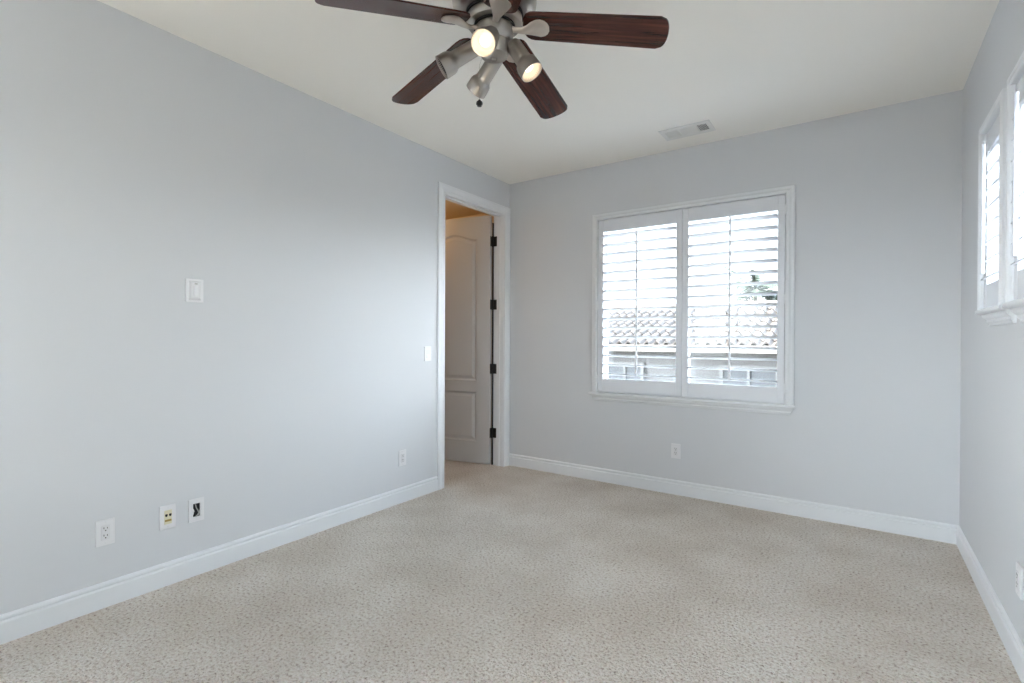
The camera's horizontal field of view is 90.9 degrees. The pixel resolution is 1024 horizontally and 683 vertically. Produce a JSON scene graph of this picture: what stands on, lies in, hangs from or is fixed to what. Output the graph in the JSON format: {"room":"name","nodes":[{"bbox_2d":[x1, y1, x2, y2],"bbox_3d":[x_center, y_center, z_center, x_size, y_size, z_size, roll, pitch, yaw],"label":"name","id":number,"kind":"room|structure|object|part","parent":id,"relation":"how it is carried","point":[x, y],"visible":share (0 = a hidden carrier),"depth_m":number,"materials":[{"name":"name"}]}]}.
{"room":"empty bedroom","nodes":[
{"label":"empty bedroom","id":0,"kind":"room"},
{"bbox_2d":[0,0,509,614],"bbox_3d":[-1.412,-0.165,3.035,0.120,2.740,5.490,0,0,35],"label":"wall","id":1,"kind":"structure","parent":0,"point":[138,159],"depth_m":2.56,"materials":[{"name":"white paint"}]},
{"bbox_2d":[95,517,114,547],"bbox_3d":[-1.851,0.866,2.295,0.012,0.117,0.072,0,0,35],"label":"power outlet","id":2,"kind":"object","parent":1,"relation":"attached to","point":[104,529],"visible":1,"depth_m":2.29,"materials":[{"name":"white plastic"}]},
{"bbox_2d":[101,524,109,540],"bbox_3d":[-1.850,0.866,2.293,0.007,0.067,0.033,0,0,35],"label":"receptacle","id":3,"kind":"object","parent":2,"relation":"attached to","point":[105,528],"depth_m":2.29,"materials":[{"name":"white plastic"}]},
{"bbox_2d":[159,503,175,530],"bbox_3d":[-1.707,0.868,2.501,0.014,0.117,0.072,0,0,35],"label":"jack plate","id":4,"kind":"object","parent":1,"relation":"attached to","point":[167,514],"visible":1,"depth_m":2.50,"materials":[{"name":"white plastic"}]},
{"bbox_2d":[185,278,202,302],"bbox_3d":[-1.627,-0.264,2.590,0.031,0.120,0.084,0,0,35],"label":"wall control","id":5,"kind":"object","parent":1,"relation":"attached to","point":[193,287],"visible":1,"depth_m":2.58,"materials":[{"name":"white plastic"}]},
{"bbox_2d":[188,497,203,522],"bbox_3d":[-1.632,0.869,2.609,0.015,0.117,0.072,0,0,35],"label":"cable plate","id":6,"kind":"object","parent":1,"relation":"attached to","point":[195,506],"visible":1,"depth_m":2.61,"materials":[{"name":"white plastic"}]},
{"bbox_2d":[0,476,437,644],"bbox_3d":[-1.728,1.149,2.473,0.015,0.114,3.962,0,0,35],"label":"baseboard","id":7,"kind":"structure","parent":1,"relation":"attached to","point":[27,620],"depth_m":2.55,"materials":[{"name":"white paint"}]},
{"bbox_2d":[398,449,405,465],"bbox_3d":[-0.822,0.870,3.785,0.012,0.117,0.072,0,0,35],"label":"power outlet","id":8,"kind":"object","parent":1,"relation":"attached to","point":[402,453],"visible":1,"depth_m":3.78,"materials":[{"name":"white plastic"}]},
{"bbox_2d":[401,453,404,462],"bbox_3d":[-0.820,0.870,3.784,0.007,0.067,0.033,0,0,35],"label":"receptacle","id":9,"kind":"object","parent":8,"relation":"attached to","point":[402,454],"depth_m":3.78,"materials":[{"name":"white plastic"}]},
{"bbox_2d":[424,346,430,360],"bbox_3d":[-0.667,0.093,3.999,0.014,0.117,0.072,0,0,35],"label":"light switch","id":10,"kind":"object","parent":1,"relation":"attached to","point":[427,349],"visible":1,"depth_m":3.99,"materials":[{"name":"white plastic"}]},
{"bbox_2d":[444,215,496,464],"bbox_3d":[-0.550,-0.017,5.051,0.856,2.424,0.046,0,0,22],"label":"door","id":11,"kind":"structure","parent":1,"relation":"in","point":[470,304],"depth_m":4.97,"materials":[{"name":"grey paint"}]},
{"bbox_2d":[437,182,509,489],"bbox_3d":[-0.313,-0.049,4.505,0.019,2.502,1.012,0,0,35],"label":"trim","id":12,"kind":"structure","parent":1,"relation":"attached to","point":[443,189],"depth_m":4.15,"materials":[{"name":"white paint"}]},
{"bbox_2d":[445,195,503,466],"bbox_3d":[-0.370,-0.020,4.545,0.120,2.445,0.878,0,0,35],"label":"trim","id":13,"kind":"structure","parent":1,"relation":"attached to","point":[498,342],"depth_m":4.88,"materials":[{"name":"white paint"}]},
{"bbox_2d":[445,200,482,219],"bbox_3d":[-1.220,-1.453,4.838,1.630,0.100,2.300,0,0,35],"label":"ceiling","id":14,"kind":"structure","parent":0,"point":[452,210],"depth_m":5.42,"materials":[{"name":"beige paint"}]},
{"bbox_2d":[447,213,493,423],"bbox_3d":[-0.560,-0.104,5.721,1.530,2.600,0.100,0,0,35],"label":"wall","id":15,"kind":"structure","parent":0,"point":[481,214],"depth_m":5.43,"materials":[{"name":"beige paint"}]},
{"bbox_2d":[0,460,1020,682],"bbox_3d":[-0.638,1.250,2.502,5.277,0.080,5.490,0,0,35],"label":"floor","id":16,"kind":"structure","parent":0,"point":[495,574],"depth_m":2.32,"materials":[{"name":"beige carpet"}]},
{"bbox_2d":[98,0,998,183],"bbox_3d":[-0.068,-1.575,1.933,3.567,0.100,5.210,0,0,35],"label":"ceiling","id":17,"kind":"structure","parent":0,"point":[745,67],"depth_m":2.78,"materials":[{"name":"white paint"}]},
{"bbox_2d":[315,0,668,118],"bbox_3d":[-0.071,-1.238,2.032,1.272,0.575,1.264,0,0,35],"label":"ceiling fan","id":18,"kind":"object","parent":17,"relation":"hanging from","point":[493,24],"visible":1,"depth_m":1.95,"materials":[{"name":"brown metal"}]},
{"bbox_3d":[-0.416,-1.203,1.816,0.556,0.007,0.147,-9,17,-27],"label":"blade","id":19,"kind":"part","parent":18,"relation":"part of","materials":[{"name":"brown wood"}]},
{"bbox_3d":[-0.347,-1.204,2.269,0.556,0.006,0.148,-11,5,44],"label":"blade","id":20,"kind":"part","parent":18,"relation":"part of","materials":[{"name":"brown wood"}]},
{"bbox_3d":[-0.097,-1.101,1.843,0.037,0.040,0.041,0,0,35],"label":"bulb","id":21,"kind":"part","parent":18,"relation":"part of","materials":[{"name":"beige glass"}]},
{"bbox_3d":[-0.007,-1.200,1.610,0.148,0.006,0.556,12,6,-11],"label":"blade","id":22,"kind":"part","parent":18,"relation":"part of","materials":[{"name":"brown wood"}]},
{"bbox_3d":[0.105,-1.203,2.344,0.148,0.006,0.556,-13,-14,24],"label":"blade","id":23,"kind":"part","parent":18,"relation":"part of","materials":[{"name":"brown wood"}]},
{"bbox_3d":[0.316,-1.200,1.936,0.556,0.006,0.148,9,-11,9],"label":"blade","id":24,"kind":"part","parent":18,"relation":"part of","materials":[{"name":"brown wood"}]},
{"bbox_2d":[658,119,715,140],"bbox_3d":[1.262,-1.523,3.637,0.350,0.008,0.200,0,0,35],"label":"ceiling vent","id":25,"kind":"object","parent":17,"relation":"in","point":[704,126],"visible":1,"depth_m":3.62,"materials":[{"name":"white metal"}]},
{"bbox_2d":[509,90,962,524],"bbox_3d":[1.373,-0.158,4.034,3.327,2.740,0.120,0,0,35],"label":"wall","id":26,"kind":"structure","parent":0,"point":[873,425],"depth_m":3.45,"materials":[{"name":"white paint"}]},
{"bbox_2d":[671,443,679,458],"bbox_3d":[1.301,0.867,4.006,0.072,0.117,0.012,0,0,35],"label":"power outlet","id":27,"kind":"object","parent":26,"relation":"attached to","point":[675,448],"visible":1,"depth_m":4.00,"materials":[{"name":"white plastic"}]},
{"bbox_2d":[673,447,677,455],"bbox_3d":[1.300,0.867,4.004,0.033,0.067,0.007,0,0,35],"label":"receptacle","id":28,"kind":"object","parent":27,"relation":"attached to","point":[675,449],"depth_m":4.00,"materials":[{"name":"white plastic"}]},
{"bbox_2d":[588,185,794,414],"bbox_3d":[1.364,-0.298,4.006,1.574,1.613,0.176,0,0,35],"label":"window","id":29,"kind":"structure","parent":26,"relation":"in","point":[785,408],"depth_m":3.83,"materials":[{"name":"white paint"}]},
{"bbox_2d":[597,210,682,395],"bbox_3d":[1.041,-0.309,4.173,0.723,1.471,0.091,0,0,35],"label":"shutter panel","id":30,"kind":"object","parent":29,"relation":"attached to","point":[670,217],"visible":1,"depth_m":4.14,"materials":[{"name":"white paint"}]},
{"bbox_3d":[1.022,-0.327,4.138,0.012,1.218,0.012,0,0,35],"label":"tilt rod","id":31,"kind":"part","parent":30,"relation":"part of","materials":[{"name":"white paint"}]},
{"bbox_3d":[1.046,0.372,4.181,0.623,0.110,0.024,0,0,35],"label":"rail","id":32,"kind":"part","parent":30,"relation":"part of","materials":[{"name":"white paint"}]},
{"bbox_3d":[1.052,-0.994,4.174,0.623,0.100,0.024,0,0,35],"label":"rail","id":33,"kind":"part","parent":30,"relation":"part of","materials":[{"name":"white paint"}]},
{"bbox_3d":[1.396,-0.307,4.051,1.442,1.487,0.035,0,0,35],"label":"sash","id":34,"kind":"part","parent":29,"relation":"part of","materials":[{"name":"white paint"}]},
{"bbox_3d":[1.327,0.473,3.960,1.574,0.072,0.056,0,0,35],"label":"sill","id":35,"kind":"part","parent":29,"relation":"part of","materials":[{"name":"white paint"}]},
{"bbox_2d":[682,195,785,402],"bbox_3d":[1.637,-0.304,3.761,0.720,1.471,0.091,0,0,35],"label":"shutter panel","id":36,"kind":"object","parent":29,"relation":"attached to","point":[776,203],"visible":1,"depth_m":3.73,"materials":[{"name":"white paint"}]},
{"bbox_3d":[1.611,-0.323,3.731,0.012,1.218,0.012,0,0,35],"label":"tilt rod","id":37,"kind":"part","parent":36,"relation":"part of","materials":[{"name":"white paint"}]},
{"bbox_3d":[1.635,0.376,3.773,0.620,0.110,0.024,0,0,35],"label":"rail","id":38,"kind":"part","parent":36,"relation":"part of","materials":[{"name":"white paint"}]},
{"bbox_3d":[1.641,-0.990,3.767,0.620,0.100,0.024,0,0,35],"label":"rail","id":39,"kind":"part","parent":36,"relation":"part of","materials":[{"name":"white paint"}]},
{"bbox_2d":[509,453,958,543],"bbox_3d":[1.329,1.155,3.985,3.327,0.114,0.015,0,0,35],"label":"baseboard","id":40,"kind":"structure","parent":26,"relation":"attached to","point":[907,526],"depth_m":3.66,"materials":[{"name":"white paint"}]},
{"bbox_2d":[959,0,1023,644],"bbox_3d":[1.345,-0.144,0.961,0.120,2.740,5.210,0,0,35],"label":"wall","id":41,"kind":"structure","parent":0,"point":[991,510],"depth_m":2.35,"materials":[{"name":"white paint"}]},
{"bbox_2d":[956,526,1023,682],"bbox_3d":[1.283,1.169,1.005,0.015,0.114,4.970,0,0,35],"label":"baseboard","id":42,"kind":"structure","parent":41,"relation":"attached to","point":[1011,640],"depth_m":2.19,"materials":[{"name":"white paint"}]},
{"bbox_2d":[975,88,1016,325],"bbox_3d":[2.110,-0.531,2.114,0.176,0.915,0.504,0,0,35],"label":"window","id":43,"kind":"structure","parent":41,"relation":"in","point":[995,315],"depth_m":2.01,"materials":[{"name":"white paint"}]},
{"bbox_2d":[980,113,999,307],"bbox_3d":[2.065,-0.551,2.150,0.096,0.790,0.399,0,0,38],"label":"shutter panel","id":44,"kind":"object","parent":43,"relation":"attached to","point":[990,146],"visible":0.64,"depth_m":2.19,"materials":[{"name":"white paint"}]},
{"bbox_3d":[2.028,-0.572,2.171,0.012,0.560,0.012,0,0,35],"label":"tilt rod","id":45,"kind":"part","parent":44,"relation":"part of","materials":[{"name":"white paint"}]},
{"bbox_3d":[2.066,-0.207,2.146,0.024,0.102,0.300,0,0,35],"label":"rail","id":46,"kind":"part","parent":44,"relation":"part of","materials":[{"name":"white paint"}]},
{"bbox_3d":[2.069,-0.903,2.142,0.024,0.087,0.300,0,0,35],"label":"rail","id":47,"kind":"part","parent":44,"relation":"part of","materials":[{"name":"white paint"}]},
{"bbox_3d":[2.063,-0.569,2.147,0.052,0.840,0.472,0,0,35],"label":"casing","id":48,"kind":"part","parent":43,"relation":"part of","materials":[{"name":"white paint"}]},
{"bbox_3d":[2.059,-0.111,2.151,0.056,0.075,0.504,0,0,35],"label":"sill","id":49,"kind":"part","parent":43,"relation":"part of","materials":[{"name":"white paint"}]},
{"bbox_2d":[1002,51,1023,321],"bbox_3d":[1.798,-0.530,1.662,0.176,0.915,0.504,0,0,35],"label":"window","id":50,"kind":"structure","parent":41,"relation":"in","point":[1016,307],"depth_m":1.87,"materials":[{"name":"white paint"}]},
{"bbox_3d":[1.746,-0.110,1.698,0.056,0.075,0.504,0,0,35],"label":"sill","id":51,"kind":"part","parent":50,"relation":"part of","materials":[{"name":"white paint"}]},
{"bbox_2d":[1010,74,1023,299],"bbox_3d":[1.752,-0.551,1.698,0.096,0.790,0.399,0,0,38],"label":"shutter panel","id":52,"kind":"object","parent":50,"relation":"attached to","point":[1017,280],"visible":0.99,"depth_m":1.78,"materials":[{"name":"white paint"}]},
{"bbox_3d":[1.716,-0.572,1.718,0.012,0.560,0.012,0,0,35],"label":"tilt rod","id":53,"kind":"part","parent":52,"relation":"part of","materials":[{"name":"white paint"}]},
{"bbox_3d":[1.754,-0.207,1.693,0.024,0.102,0.300,0,0,35],"label":"rail","id":54,"kind":"part","parent":52,"relation":"part of","materials":[{"name":"white paint"}]},
{"bbox_3d":[1.756,-0.902,1.690,0.024,0.087,0.300,0,0,35],"label":"rail","id":55,"kind":"part","parent":52,"relation":"part of","materials":[{"name":"white paint"}]},
{"bbox_2d":[1015,562,1023,599],"bbox_3d":[1.896,0.892,1.886,0.012,0.117,0.072,0,0,35],"label":"power outlet","id":56,"kind":"object","parent":41,"relation":"attached to","point":[1019,570],"visible":1,"depth_m":1.87,"materials":[{"name":"white plastic"}]},
{"bbox_2d":[1016,570,1018,590],"bbox_3d":[1.894,0.892,1.887,0.007,0.067,0.033,0,0,35],"label":"receptacle","id":57,"kind":"object","parent":56,"relation":"attached to","point":[1017,571],"depth_m":1.88,"materials":[{"name":"white plastic"}]},
{"label":"outside","id":58,"kind":"structure","parent":0,"visible":0},
{"bbox_3d":[17.170,4.408,29.883,80.000,0.100,59.400,0,0,35],"label":"ground","id":59,"kind":"structure","parent":58,"visible":0},
{"bbox_2d":[608,300,776,386],"bbox_3d":[4.396,1.669,14.887,18.609,5.409,8.389,0,0,35],"label":"neighbor house","id":60,"kind":"structure","parent":59,"relation":"on","point":[739,353],"depth_m":11.05,"materials":[{"name":"grey paint"}]},
{"bbox_3d":[2.587,1.197,11.550,0.840,1.410,0.025,0,0,35],"label":"pane","id":61,"kind":"part","parent":60,"relation":"part of","materials":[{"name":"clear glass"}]},
{"bbox_3d":[4.727,1.213,10.073,1.040,1.410,0.025,0,0,35],"label":"pane","id":62,"kind":"part","parent":60,"relation":"part of","materials":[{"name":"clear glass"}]},
{"bbox_2d":[699,266,777,301],"bbox_3d":[9.321,0.495,19.665,3.967,7.363,3.916,0,0,35],"label":"palm tree","id":63,"kind":"object","parent":59,"relation":"on","point":[754,278],"visible":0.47,"depth_m":19.34,"materials":[{"name":"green plant"}]}
]}

